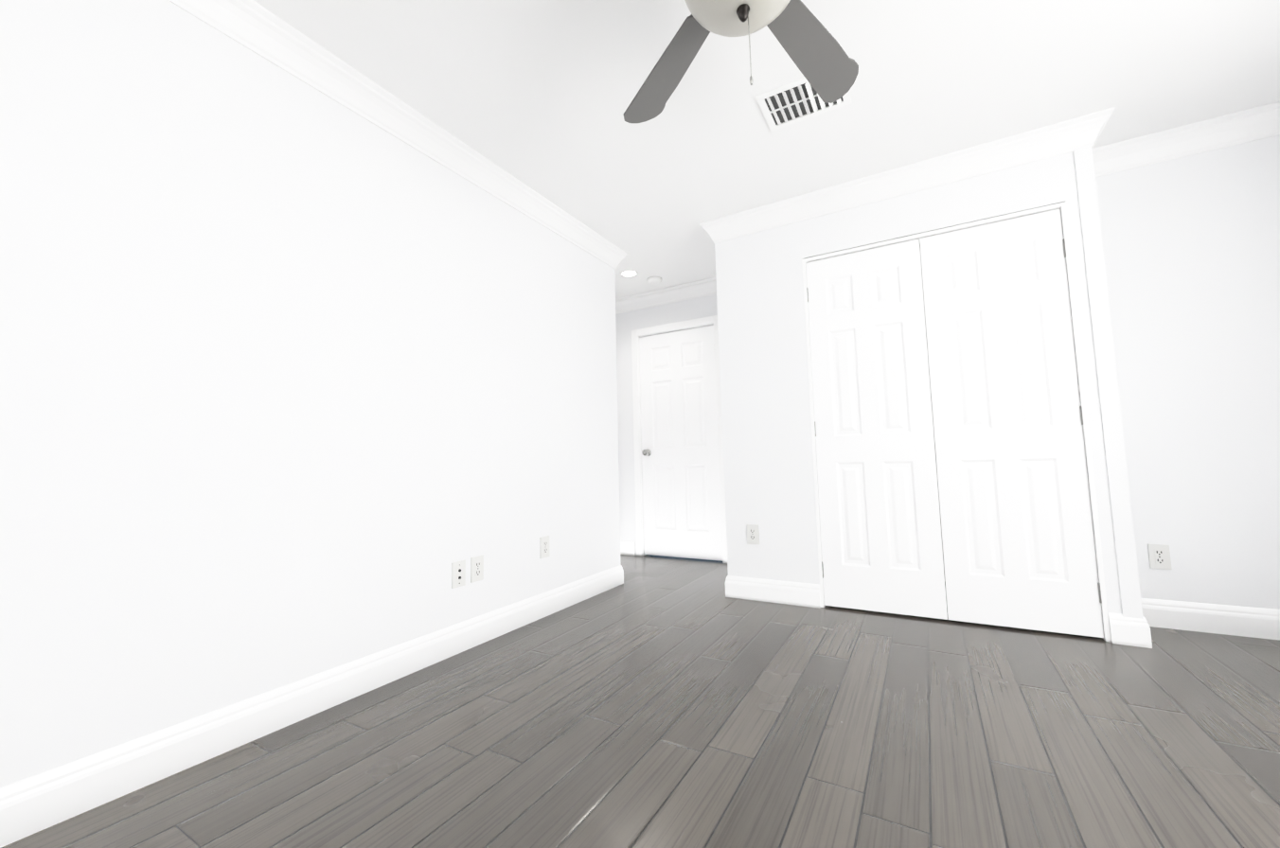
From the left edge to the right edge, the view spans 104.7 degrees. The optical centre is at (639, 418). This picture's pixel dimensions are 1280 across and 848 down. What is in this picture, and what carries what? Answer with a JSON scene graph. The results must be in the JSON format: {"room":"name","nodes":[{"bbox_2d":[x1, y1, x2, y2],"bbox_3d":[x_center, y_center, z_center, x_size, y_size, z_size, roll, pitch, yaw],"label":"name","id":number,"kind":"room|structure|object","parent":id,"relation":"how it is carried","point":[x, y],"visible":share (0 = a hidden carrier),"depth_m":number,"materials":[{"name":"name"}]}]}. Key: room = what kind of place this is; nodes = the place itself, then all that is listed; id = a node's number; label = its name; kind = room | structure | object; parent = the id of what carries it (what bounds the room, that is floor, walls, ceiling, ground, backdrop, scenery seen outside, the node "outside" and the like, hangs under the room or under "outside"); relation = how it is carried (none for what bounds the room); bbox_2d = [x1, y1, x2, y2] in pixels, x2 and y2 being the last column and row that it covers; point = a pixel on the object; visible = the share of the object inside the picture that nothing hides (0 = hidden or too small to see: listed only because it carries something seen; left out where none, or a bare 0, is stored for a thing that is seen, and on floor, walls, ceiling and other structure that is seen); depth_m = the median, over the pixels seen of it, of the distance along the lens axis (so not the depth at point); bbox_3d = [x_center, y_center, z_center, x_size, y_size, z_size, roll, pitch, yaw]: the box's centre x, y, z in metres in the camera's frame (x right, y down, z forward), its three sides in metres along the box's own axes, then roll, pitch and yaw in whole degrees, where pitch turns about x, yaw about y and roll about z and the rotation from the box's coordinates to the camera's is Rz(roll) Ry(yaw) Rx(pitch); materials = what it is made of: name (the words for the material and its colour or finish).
{"room":"empty bedroom","nodes":[
{"label":"empty bedroom","id":0,"kind":"room"},
{"bbox_2d":[0,0,620,787],"bbox_3d":[-1.261,-0.171,1.833,0.120,2.430,4.180,-4,-6,30],"label":"wall","id":1,"kind":"structure","parent":0,"point":[299,379],"depth_m":1.62,"materials":[{"name":"paint"}]},
{"bbox_2d":[0,565,623,847],"bbox_3d":[-1.141,0.975,1.758,0.016,0.130,4.076,-4,-6,30],"label":"baseboard","id":2,"kind":"structure","parent":1,"relation":"attached to","point":[36,804],"depth_m":1.54,"materials":[{"name":"paint"}]},
{"bbox_2d":[167,0,627,268],"bbox_3d":[-1.154,-1.318,1.970,0.075,0.125,4.135,-4,-6,30],"label":"crown molding","id":3,"kind":"structure","parent":1,"relation":"attached to","point":[262,32],"depth_m":2.06,"materials":[{"name":"paint"}]},
{"bbox_2d":[451,559,465,588],"bbox_3d":[-0.845,0.726,2.309,0.013,0.118,0.074,-4,-6,30],"label":"electrical outlet","id":4,"kind":"object","parent":1,"relation":"attached to","point":[458,574],"visible":1,"depth_m":2.30,"materials":[{"name":"white plastic"}]},
{"bbox_2d":[470,554,483,583],"bbox_3d":[-0.792,0.730,2.405,0.009,0.118,0.074,-4,-6,30],"label":"electrical outlet","id":5,"kind":"object","parent":1,"relation":"attached to","point":[476,568],"visible":1,"depth_m":2.40,"materials":[{"name":"white plastic"}]},
{"bbox_2d":[539,535,549,558],"bbox_3d":[-0.546,0.736,2.834,0.009,0.118,0.074,-4,-6,30],"label":"electrical outlet","id":6,"kind":"object","parent":1,"relation":"attached to","point":[543,547],"visible":1,"depth_m":2.83,"materials":[{"name":"white plastic"}]},
{"bbox_2d":[0,554,1279,847],"bbox_3d":[-0.381,1.081,1.857,6.420,0.100,5.260,-4,-6,30],"label":"floor","id":7,"kind":"structure","parent":0,"point":[652,701],"depth_m":1.48,"materials":[{"name":"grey wood"}]},
{"bbox_2d":[253,0,1279,299],"bbox_3d":[-0.441,-1.439,2.078,6.420,0.100,5.260,-4,-6,30],"label":"ceiling","id":8,"kind":"structure","parent":0,"point":[536,95],"depth_m":2.10,"materials":[{"name":"paint"}]},
{"bbox_2d":[620,269,638,277],"bbox_3d":[-0.092,-1.214,4.129,0.156,0.006,0.156,-4,-6,30],"label":"recessed light","id":9,"kind":"object","parent":8,"relation":"in","point":[628,274],"visible":1,"depth_m":4.13,"materials":[{"name":"white plastic"}]},
{"bbox_2d":[646,276,662,284],"bbox_3d":[0.127,-1.192,4.267,0.132,0.036,0.132,-4,-6,30],"label":"smoke detector","id":10,"kind":"object","parent":8,"relation":"attached to","point":[653,280],"visible":1,"depth_m":4.23,"materials":[{"name":"white plastic"}]},
{"bbox_2d":[623,0,858,123],"bbox_3d":[0.318,-1.175,1.312,1.225,0.596,1.257,-4,-6,30],"label":"ceiling fan","id":11,"kind":"object","parent":8,"relation":"hanging from","point":[826,65],"visible":1,"depth_m":1.58,"materials":[{"name":"grey metal"}]},
{"bbox_2d":[755,76,851,131],"bbox_3d":[0.722,-1.402,2.173,0.355,0.014,0.260,-4,-6,30],"label":"ceiling vent","id":12,"kind":"object","parent":8,"relation":"in","point":[792,102],"visible":0.83,"depth_m":2.20,"materials":[{"name":"white plastic"}]},
{"bbox_2d":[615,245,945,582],"bbox_3d":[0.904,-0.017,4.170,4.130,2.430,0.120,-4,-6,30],"label":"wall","id":13,"kind":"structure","parent":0,"point":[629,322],"depth_m":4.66,"materials":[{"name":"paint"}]},
{"bbox_2d":[620,540,635,555],"bbox_3d":[-0.469,1.225,4.793,0.975,0.130,0.016,-4,-6,30],"label":"baseboard","id":14,"kind":"structure","parent":13,"relation":"attached to","point":[627,547],"depth_m":4.58,"materials":[{"name":"paint"}]},
{"bbox_2d":[615,276,716,314],"bbox_3d":[0.001,-1.109,4.661,2.220,0.125,0.075,-4,-6,30],"label":"crown molding","id":15,"kind":"structure","parent":13,"relation":"attached to","point":[706,287],"depth_m":4.52,"materials":[{"name":"paint"}]},
{"bbox_2d":[631,315,727,563],"bbox_3d":[0.363,0.181,4.460,0.896,2.112,0.134,-4,-6,30],"label":"door frame","id":16,"kind":"structure","parent":13,"relation":"attached to","point":[636,334],"depth_m":4.54,"materials":[{"name":"paint"}]},
{"bbox_2d":[639,324,722,561],"bbox_3d":[0.360,0.210,4.442,0.774,2.028,0.177,-4,-6,30],"label":"hall door","id":17,"kind":"structure","parent":13,"relation":"in","point":[681,477],"depth_m":4.42,"materials":[{"name":"paint"}]},
{"bbox_2d":[714,151,1122,614],"bbox_3d":[1.385,-0.149,2.790,1.910,2.430,0.120,-4,-6,30],"label":"wall","id":18,"kind":"structure","parent":0,"point":[768,466],"depth_m":2.99,"materials":[{"name":"paint"}]},
{"bbox_2d":[724,576,730,597],"bbox_3d":[0.784,1.084,3.523,0.016,0.130,0.976,-4,-6,30],"label":"baseboard","id":19,"kind":"structure","parent":18,"relation":"attached to","point":[727,584],"depth_m":3.09,"materials":[{"name":"paint"}]},
{"bbox_2d":[746,524,759,544],"bbox_3d":[0.697,0.713,3.050,0.074,0.118,0.009,-4,-6,30],"label":"electrical outlet","id":20,"kind":"object","parent":18,"relation":"attached to","point":[753,535],"visible":1,"depth_m":3.05,"materials":[{"name":"white plastic"}]},
{"bbox_2d":[727,575,820,608],"bbox_3d":[0.804,1.034,2.960,0.525,0.130,0.016,-4,-6,30],"label":"baseboard","id":21,"kind":"structure","parent":18,"relation":"attached to","point":[796,594],"depth_m":2.95,"materials":[{"name":"paint"}]},
{"bbox_2d":[806,239,947,620],"bbox_3d":[1.297,0.042,2.785,0.611,2.028,0.046,-4,-6,30],"label":"closet door","id":22,"kind":"structure","parent":18,"relation":"in","point":[880,532],"depth_m":2.76,"materials":[{"name":"paint"}]},
{"bbox_2d":[699,106,1118,243],"bbox_3d":[1.314,-1.303,2.815,2.060,0.125,0.095,-4,-6,30],"label":"crown molding","id":23,"kind":"structure","parent":18,"relation":"attached to","point":[1058,138],"depth_m":2.67,"materials":[{"name":"paint"}]},
{"bbox_2d":[801,202,1111,642],"bbox_3d":[1.580,0.019,2.664,1.242,2.064,0.122,-4,-6,30],"label":"door frame","id":24,"kind":"structure","parent":18,"relation":"attached to","point":[1061,206],"depth_m":2.40,"materials":[{"name":"paint"}]},
{"bbox_2d":[919,209,1103,638],"bbox_3d":[1.829,0.003,2.481,0.611,2.028,0.046,-4,-6,30],"label":"closet door","id":25,"kind":"structure","parent":18,"relation":"in","point":[1018,542],"depth_m":2.46,"materials":[{"name":"paint"}]},
{"bbox_2d":[1109,604,1158,648],"bbox_3d":[2.284,0.941,2.296,0.036,0.130,0.336,-4,-6,30],"label":"baseboard","id":26,"kind":"structure","parent":18,"relation":"attached to","point":[1135,631],"depth_m":2.18,"materials":[{"name":"paint"}]},
{"bbox_2d":[1073,143,1143,619],"bbox_3d":[2.152,-0.213,2.277,0.065,2.430,0.008,-4,-6,30],"label":"wall","id":27,"kind":"structure","parent":0,"point":[1117,471],"depth_m":2.27,"materials":[{"name":"paint"}]},
{"bbox_2d":[1095,134,1279,609],"bbox_3d":[2.873,-0.223,2.352,1.110,2.430,0.120,-4,-6,30],"label":"wall","id":28,"kind":"structure","parent":0,"point":[1191,247],"depth_m":2.38,"materials":[{"name":"paint"}]},
{"bbox_2d":[1147,544,1172,569],"bbox_3d":[2.533,0.672,2.408,0.074,0.118,0.009,-4,-6,30],"label":"outlet","id":29,"kind":"object","parent":28,"relation":"attached to","point":[1159,556],"visible":1,"depth_m":2.40,"materials":[{"name":"white plastic"}]},
{"bbox_2d":[1092,101,1279,177],"bbox_3d":[2.704,-1.372,2.408,0.910,0.125,0.100,-4,-6,30],"label":"crown molding","id":30,"kind":"structure","parent":28,"relation":"attached to","point":[1260,122],"depth_m":2.42,"materials":[{"name":"paint"}]},
{"bbox_2d":[1140,598,1279,639],"bbox_3d":[2.805,0.922,2.228,0.970,0.130,0.016,-4,-6,30],"label":"baseboard","id":31,"kind":"structure","parent":28,"relation":"attached to","point":[1191,616],"depth_m":2.29,"materials":[{"name":"paint"}]}
]}

